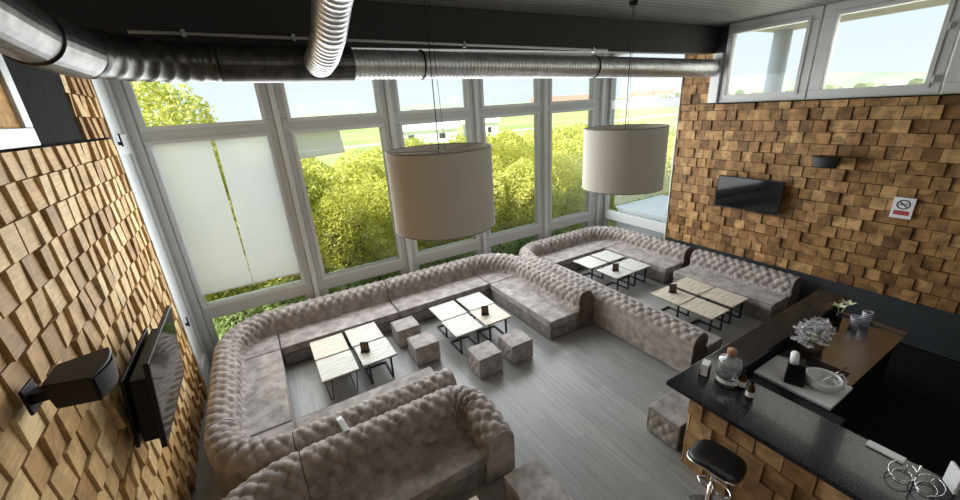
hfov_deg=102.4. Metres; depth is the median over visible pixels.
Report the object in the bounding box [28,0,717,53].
beam
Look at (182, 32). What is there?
rail
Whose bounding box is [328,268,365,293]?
shrub
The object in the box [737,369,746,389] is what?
sauce bottle
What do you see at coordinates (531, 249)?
sofa
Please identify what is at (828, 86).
tree
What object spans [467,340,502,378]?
ottoman
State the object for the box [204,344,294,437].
sofa
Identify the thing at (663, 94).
tree
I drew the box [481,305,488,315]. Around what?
holder
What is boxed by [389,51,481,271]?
window
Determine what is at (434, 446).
sofa
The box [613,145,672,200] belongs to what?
shrub
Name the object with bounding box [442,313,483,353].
side table
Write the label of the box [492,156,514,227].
shrub
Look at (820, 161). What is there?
loudspeaker
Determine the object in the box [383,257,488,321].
sofa
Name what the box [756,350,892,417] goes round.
countertop
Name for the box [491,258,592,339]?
sofa
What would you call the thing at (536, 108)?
window
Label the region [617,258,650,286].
side table
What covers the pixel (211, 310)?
window
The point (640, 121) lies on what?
shrub
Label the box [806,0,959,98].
window
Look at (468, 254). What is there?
shrub
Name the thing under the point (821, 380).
bowl
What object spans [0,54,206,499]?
wall
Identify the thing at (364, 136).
ground
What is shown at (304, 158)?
shrub
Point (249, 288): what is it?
shrub
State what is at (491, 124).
house
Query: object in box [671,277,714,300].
side table
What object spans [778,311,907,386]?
countertop
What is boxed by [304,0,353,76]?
duct
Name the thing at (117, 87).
trim
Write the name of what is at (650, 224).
window
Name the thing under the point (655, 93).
house
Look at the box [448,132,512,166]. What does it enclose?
shrub
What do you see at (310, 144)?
window blind
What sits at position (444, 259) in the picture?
shrub
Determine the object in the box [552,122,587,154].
shrub
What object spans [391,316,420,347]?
ottoman
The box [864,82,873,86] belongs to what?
tree
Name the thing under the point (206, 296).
shrub
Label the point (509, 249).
shrub
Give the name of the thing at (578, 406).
floor
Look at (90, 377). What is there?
loudspeaker
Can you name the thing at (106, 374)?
grille
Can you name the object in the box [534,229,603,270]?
sofa
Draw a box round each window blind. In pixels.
[148,135,302,296]
[295,130,344,158]
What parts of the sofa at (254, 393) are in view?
backrest, seat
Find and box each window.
[0,53,40,149]
[89,78,209,386]
[121,80,314,346]
[272,79,408,296]
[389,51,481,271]
[477,52,542,253]
[548,52,601,236]
[603,53,686,239]
[719,5,825,102]
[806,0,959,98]
[941,35,959,93]
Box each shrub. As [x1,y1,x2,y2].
[205,217,245,317]
[208,181,328,308]
[213,299,261,338]
[255,277,305,313]
[299,155,355,269]
[300,158,332,194]
[309,154,390,266]
[312,179,396,282]
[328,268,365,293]
[333,146,383,233]
[356,176,454,262]
[360,255,399,284]
[377,136,442,164]
[418,250,446,269]
[440,241,473,263]
[445,170,510,254]
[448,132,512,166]
[486,127,533,204]
[491,140,533,217]
[491,231,516,254]
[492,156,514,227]
[493,156,567,236]
[510,227,534,253]
[523,124,583,179]
[530,153,584,226]
[551,226,570,236]
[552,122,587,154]
[552,137,584,213]
[560,132,583,187]
[571,173,643,210]
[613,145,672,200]
[620,119,647,123]
[667,135,674,195]
[669,126,675,152]
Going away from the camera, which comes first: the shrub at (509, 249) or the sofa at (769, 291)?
the sofa at (769, 291)
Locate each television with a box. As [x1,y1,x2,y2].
[119,305,183,447]
[714,175,785,215]
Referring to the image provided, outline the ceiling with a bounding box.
[355,0,846,26]
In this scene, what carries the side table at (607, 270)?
on the floor at (578, 406)
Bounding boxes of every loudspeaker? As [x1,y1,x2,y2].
[18,347,118,415]
[812,155,841,168]
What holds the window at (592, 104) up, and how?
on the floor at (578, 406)
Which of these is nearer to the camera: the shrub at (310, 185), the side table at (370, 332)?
the side table at (370, 332)
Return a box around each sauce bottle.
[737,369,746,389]
[745,380,755,399]
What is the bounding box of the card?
[866,440,906,463]
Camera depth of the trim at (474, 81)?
9.15 m
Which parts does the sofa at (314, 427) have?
seat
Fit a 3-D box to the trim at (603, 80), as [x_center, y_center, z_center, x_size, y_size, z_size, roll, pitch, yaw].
[3.546,-2.868,11.605,0.100,5.720,0.260,-15,23,-27]
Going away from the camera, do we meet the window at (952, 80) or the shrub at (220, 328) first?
the window at (952, 80)
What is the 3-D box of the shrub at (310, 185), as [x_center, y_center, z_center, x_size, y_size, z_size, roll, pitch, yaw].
[-5.437,-0.922,11.532,3.574,3.820,3.495,-18,24,-33]
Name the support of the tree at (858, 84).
on the ground
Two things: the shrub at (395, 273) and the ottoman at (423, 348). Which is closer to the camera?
the ottoman at (423, 348)
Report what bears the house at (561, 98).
on the ground
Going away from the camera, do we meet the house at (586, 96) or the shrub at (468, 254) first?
the shrub at (468, 254)
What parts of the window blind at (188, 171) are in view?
blind panel, blind panel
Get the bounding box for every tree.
[131,81,242,246]
[659,93,670,97]
[735,90,744,93]
[824,84,834,88]
[853,82,867,87]
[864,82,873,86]
[907,78,924,84]
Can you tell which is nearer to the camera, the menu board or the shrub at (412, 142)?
the menu board
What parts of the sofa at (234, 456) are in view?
seat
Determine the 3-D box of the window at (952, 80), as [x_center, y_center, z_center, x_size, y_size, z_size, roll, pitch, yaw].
[7.457,-2.892,4.957,0.170,1.550,1.700,-15,23,-27]
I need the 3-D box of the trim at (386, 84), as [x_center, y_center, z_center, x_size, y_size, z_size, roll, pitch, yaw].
[-1.835,-1.461,8.731,0.100,5.720,0.260,-15,23,-27]
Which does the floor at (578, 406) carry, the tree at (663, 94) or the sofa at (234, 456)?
the sofa at (234, 456)
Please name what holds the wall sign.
attached to the wall at (833, 230)
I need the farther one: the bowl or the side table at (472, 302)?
the side table at (472, 302)
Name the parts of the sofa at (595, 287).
seat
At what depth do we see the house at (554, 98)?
292.77 m
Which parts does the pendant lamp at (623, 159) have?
lamp shade, cord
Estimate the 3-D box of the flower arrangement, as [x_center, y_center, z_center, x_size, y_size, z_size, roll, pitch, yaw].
[4.671,1.184,5.418,0.724,0.475,0.447,-15,23,-27]
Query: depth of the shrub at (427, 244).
11.02 m
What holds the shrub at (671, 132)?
on the ground
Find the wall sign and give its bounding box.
[889,197,916,219]
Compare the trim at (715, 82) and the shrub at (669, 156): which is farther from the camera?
the shrub at (669, 156)
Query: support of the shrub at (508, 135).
on the ground
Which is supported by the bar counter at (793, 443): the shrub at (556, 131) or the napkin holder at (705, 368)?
the napkin holder at (705, 368)
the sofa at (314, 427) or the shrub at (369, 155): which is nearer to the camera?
the sofa at (314, 427)
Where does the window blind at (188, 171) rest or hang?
attached to the window at (211, 310)
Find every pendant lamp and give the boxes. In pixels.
[385,0,494,240]
[582,0,669,194]
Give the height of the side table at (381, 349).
0.450 m
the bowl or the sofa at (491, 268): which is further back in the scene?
the sofa at (491, 268)
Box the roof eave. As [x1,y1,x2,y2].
[755,0,949,32]
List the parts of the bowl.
handle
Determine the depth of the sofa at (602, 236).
11.55 m
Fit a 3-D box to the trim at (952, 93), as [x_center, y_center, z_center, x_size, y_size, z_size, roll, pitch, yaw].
[7.078,-2.372,5.900,0.230,0.020,6.750,-15,23,-27]
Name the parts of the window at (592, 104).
sash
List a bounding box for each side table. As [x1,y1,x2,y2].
[310,333,348,361]
[316,350,358,399]
[345,322,383,363]
[354,337,396,383]
[429,301,466,337]
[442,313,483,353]
[456,292,493,318]
[470,304,510,341]
[573,256,607,279]
[591,250,624,269]
[596,264,633,290]
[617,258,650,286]
[650,286,695,317]
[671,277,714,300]
[680,297,729,331]
[700,287,748,323]
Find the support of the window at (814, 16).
in the wall at (833, 230)
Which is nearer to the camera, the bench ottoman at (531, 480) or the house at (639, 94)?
the bench ottoman at (531, 480)
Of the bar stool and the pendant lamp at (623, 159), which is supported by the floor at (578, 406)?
the bar stool
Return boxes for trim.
[109,80,214,359]
[266,83,319,297]
[383,79,413,272]
[470,51,486,253]
[542,52,547,238]
[595,53,606,225]
[599,53,611,225]
[707,52,725,102]
[716,93,959,103]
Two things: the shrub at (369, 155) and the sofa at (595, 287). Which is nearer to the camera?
the sofa at (595, 287)
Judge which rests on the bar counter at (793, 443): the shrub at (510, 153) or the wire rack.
the wire rack
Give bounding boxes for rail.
[127,29,607,52]
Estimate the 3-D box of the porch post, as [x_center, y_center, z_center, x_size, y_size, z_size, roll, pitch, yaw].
[7.905,-2.738,10.869,0.400,6.060,0.400,-15,23,-27]
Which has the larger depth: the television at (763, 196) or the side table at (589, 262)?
the side table at (589, 262)
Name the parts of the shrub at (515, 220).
stem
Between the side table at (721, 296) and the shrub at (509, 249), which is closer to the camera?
the side table at (721, 296)
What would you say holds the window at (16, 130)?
in the wall at (81, 274)
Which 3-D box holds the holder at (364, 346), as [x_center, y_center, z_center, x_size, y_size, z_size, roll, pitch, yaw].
[-2.045,1.718,6.848,0.156,0.195,0.084,-4,20,-1]
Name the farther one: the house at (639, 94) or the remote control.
the house at (639, 94)
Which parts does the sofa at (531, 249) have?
backrest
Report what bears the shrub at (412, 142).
on the ground
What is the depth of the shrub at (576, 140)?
16.84 m
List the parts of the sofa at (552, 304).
seat, backrest, panel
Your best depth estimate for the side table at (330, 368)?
6.51 m
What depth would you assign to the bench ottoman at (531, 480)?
4.35 m
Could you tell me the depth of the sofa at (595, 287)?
8.49 m
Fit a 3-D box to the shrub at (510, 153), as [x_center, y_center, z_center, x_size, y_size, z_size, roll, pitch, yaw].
[1.279,-2.647,15.502,3.270,3.495,3.198,6,22,25]
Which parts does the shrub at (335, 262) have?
stem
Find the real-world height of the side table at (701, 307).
0.450 m
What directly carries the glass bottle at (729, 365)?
on the bar counter at (793, 443)
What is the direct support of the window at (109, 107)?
in the wall at (81, 274)
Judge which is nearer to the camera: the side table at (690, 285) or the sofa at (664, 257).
the side table at (690, 285)
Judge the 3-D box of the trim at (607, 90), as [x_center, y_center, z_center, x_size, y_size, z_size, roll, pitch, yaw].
[3.717,-2.929,11.740,0.315,5.720,0.220,-15,23,-27]
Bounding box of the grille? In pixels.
[94,349,118,396]
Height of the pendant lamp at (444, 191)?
2.729 m
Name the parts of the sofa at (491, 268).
seat, backrest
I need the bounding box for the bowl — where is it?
[805,367,848,393]
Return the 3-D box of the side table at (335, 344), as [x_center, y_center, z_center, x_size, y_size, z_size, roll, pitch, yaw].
[-2.772,1.977,7.204,0.590,0.450,0.650,-15,23,-27]
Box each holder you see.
[360,342,369,352]
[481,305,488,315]
[612,263,618,271]
[668,284,676,292]
[698,359,711,377]
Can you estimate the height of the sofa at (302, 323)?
0.836 m
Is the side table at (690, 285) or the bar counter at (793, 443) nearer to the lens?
the bar counter at (793, 443)
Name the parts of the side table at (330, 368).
leg, leg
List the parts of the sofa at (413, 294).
backrest, seat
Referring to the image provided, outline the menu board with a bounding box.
[942,461,959,494]
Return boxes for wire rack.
[888,460,945,496]
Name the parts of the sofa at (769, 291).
seat, panel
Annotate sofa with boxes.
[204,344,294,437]
[204,420,296,496]
[214,310,284,365]
[222,452,310,499]
[272,280,398,365]
[293,367,456,451]
[300,384,514,499]
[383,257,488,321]
[470,253,522,297]
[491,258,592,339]
[519,242,554,263]
[529,256,626,324]
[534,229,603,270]
[582,226,625,250]
[597,289,722,371]
[605,229,692,282]
[673,249,801,321]
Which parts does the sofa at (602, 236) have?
seat, backrest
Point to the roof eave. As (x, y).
(927, 3)
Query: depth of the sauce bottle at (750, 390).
4.36 m
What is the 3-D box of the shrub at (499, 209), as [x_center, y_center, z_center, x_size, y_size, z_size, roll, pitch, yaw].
[-0.532,-1.442,12.856,3.075,3.286,3.007,4,21,19]
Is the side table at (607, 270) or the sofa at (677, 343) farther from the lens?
the side table at (607, 270)
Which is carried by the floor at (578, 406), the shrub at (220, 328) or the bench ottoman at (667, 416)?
the bench ottoman at (667, 416)
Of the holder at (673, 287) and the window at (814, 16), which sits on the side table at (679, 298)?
the holder at (673, 287)
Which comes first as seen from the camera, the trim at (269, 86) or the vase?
the vase
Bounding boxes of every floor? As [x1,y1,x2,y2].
[191,261,764,499]
[615,195,667,239]
[842,342,959,476]
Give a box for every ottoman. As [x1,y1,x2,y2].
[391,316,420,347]
[407,331,440,365]
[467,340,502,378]
[498,328,532,364]
[504,458,573,499]
[646,390,688,450]
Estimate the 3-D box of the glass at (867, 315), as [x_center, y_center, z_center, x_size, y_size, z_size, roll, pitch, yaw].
[5.906,1.046,5.901,0.130,0.250,0.130,-15,23,-27]
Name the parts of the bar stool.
post, chrome trim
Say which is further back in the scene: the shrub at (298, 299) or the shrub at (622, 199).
the shrub at (622, 199)
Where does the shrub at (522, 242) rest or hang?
on the ground
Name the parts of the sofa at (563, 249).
backrest, seat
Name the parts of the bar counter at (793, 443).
edge trim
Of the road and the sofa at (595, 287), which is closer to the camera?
the sofa at (595, 287)
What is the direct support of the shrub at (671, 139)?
on the ground
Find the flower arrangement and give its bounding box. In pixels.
[790,317,836,353]
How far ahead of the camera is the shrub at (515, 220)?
13.01 m
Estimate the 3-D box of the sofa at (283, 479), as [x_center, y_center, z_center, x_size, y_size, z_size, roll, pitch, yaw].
[-2.357,2.902,3.917,1.220,0.880,1.000,-15,23,-27]
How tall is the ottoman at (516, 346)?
0.400 m
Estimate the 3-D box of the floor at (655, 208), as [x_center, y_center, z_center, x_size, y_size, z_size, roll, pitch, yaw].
[6.167,-0.517,11.476,2.270,1.390,3.500,-15,23,-27]
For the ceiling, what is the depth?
6.21 m
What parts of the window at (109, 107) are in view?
handle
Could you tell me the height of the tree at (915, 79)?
6.366 m
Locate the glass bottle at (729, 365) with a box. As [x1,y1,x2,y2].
[715,347,742,387]
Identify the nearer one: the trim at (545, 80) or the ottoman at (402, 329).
the ottoman at (402, 329)
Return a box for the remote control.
[336,416,349,432]
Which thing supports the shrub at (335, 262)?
on the ground
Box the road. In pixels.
[344,98,830,147]
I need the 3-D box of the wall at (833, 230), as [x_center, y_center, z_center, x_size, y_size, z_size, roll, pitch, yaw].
[7.855,-0.821,5.310,0.253,5.720,11.160,-15,23,-27]
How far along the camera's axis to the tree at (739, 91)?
343.67 m
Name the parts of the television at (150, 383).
wall plate, casing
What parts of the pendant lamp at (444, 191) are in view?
cord, lamp shade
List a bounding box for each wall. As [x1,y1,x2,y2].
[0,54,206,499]
[666,25,959,360]
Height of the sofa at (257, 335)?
0.836 m
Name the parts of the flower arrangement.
pot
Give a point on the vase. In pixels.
(838, 317)
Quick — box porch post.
[763,29,793,92]
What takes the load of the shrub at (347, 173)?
on the ground
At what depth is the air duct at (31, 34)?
4.17 m
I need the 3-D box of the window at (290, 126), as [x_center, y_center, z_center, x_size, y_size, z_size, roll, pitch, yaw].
[-2.772,-1.223,8.249,2.050,5.720,0.185,-15,23,-27]
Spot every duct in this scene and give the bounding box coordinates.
[0,0,721,82]
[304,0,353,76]
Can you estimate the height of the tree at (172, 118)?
5.618 m
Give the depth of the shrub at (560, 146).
15.37 m
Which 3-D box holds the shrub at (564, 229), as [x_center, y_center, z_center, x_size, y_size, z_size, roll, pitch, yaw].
[2.472,-0.553,12.968,1.255,1.000,1.219,-1,20,8]
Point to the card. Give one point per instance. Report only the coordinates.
(871, 444)
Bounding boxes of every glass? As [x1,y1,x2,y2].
[848,314,861,328]
[860,309,874,326]
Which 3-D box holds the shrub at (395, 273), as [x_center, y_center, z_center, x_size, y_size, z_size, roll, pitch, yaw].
[-2.708,0.695,10.403,1.296,1.062,1.333,-5,20,-4]
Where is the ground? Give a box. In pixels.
[212,93,951,339]
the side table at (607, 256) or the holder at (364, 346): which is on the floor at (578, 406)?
the side table at (607, 256)
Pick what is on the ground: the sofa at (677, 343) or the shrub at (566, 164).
the shrub at (566, 164)
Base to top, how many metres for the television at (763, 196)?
0.700 m
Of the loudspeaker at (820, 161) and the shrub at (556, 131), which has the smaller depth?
the loudspeaker at (820, 161)
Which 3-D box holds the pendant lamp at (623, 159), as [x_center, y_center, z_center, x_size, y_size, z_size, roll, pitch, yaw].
[2.325,-2.352,6.106,1.298,2.729,1.298,12,25,35]
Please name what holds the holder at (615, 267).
on the side table at (607, 270)
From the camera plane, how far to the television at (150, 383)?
3.72 m
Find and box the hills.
[149,72,927,125]
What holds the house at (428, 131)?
on the ground
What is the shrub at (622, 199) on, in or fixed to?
on the ground
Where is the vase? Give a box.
[831,299,855,324]
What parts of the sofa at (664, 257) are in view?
seat, backrest, panel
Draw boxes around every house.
[402,121,459,142]
[460,117,500,138]
[531,96,558,102]
[558,95,571,100]
[570,94,588,99]
[629,91,651,98]
[650,89,674,97]
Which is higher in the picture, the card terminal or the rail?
the rail
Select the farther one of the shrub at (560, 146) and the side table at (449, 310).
the shrub at (560, 146)
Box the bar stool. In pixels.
[686,439,747,499]
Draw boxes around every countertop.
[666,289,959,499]
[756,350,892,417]
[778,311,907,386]
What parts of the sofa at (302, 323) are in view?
backrest, seat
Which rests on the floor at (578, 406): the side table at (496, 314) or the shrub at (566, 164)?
the side table at (496, 314)
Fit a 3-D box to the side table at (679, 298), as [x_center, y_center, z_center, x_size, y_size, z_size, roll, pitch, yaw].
[4.086,1.157,8.231,0.590,0.450,0.650,-15,23,-27]
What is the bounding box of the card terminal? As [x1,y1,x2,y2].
[784,351,806,387]

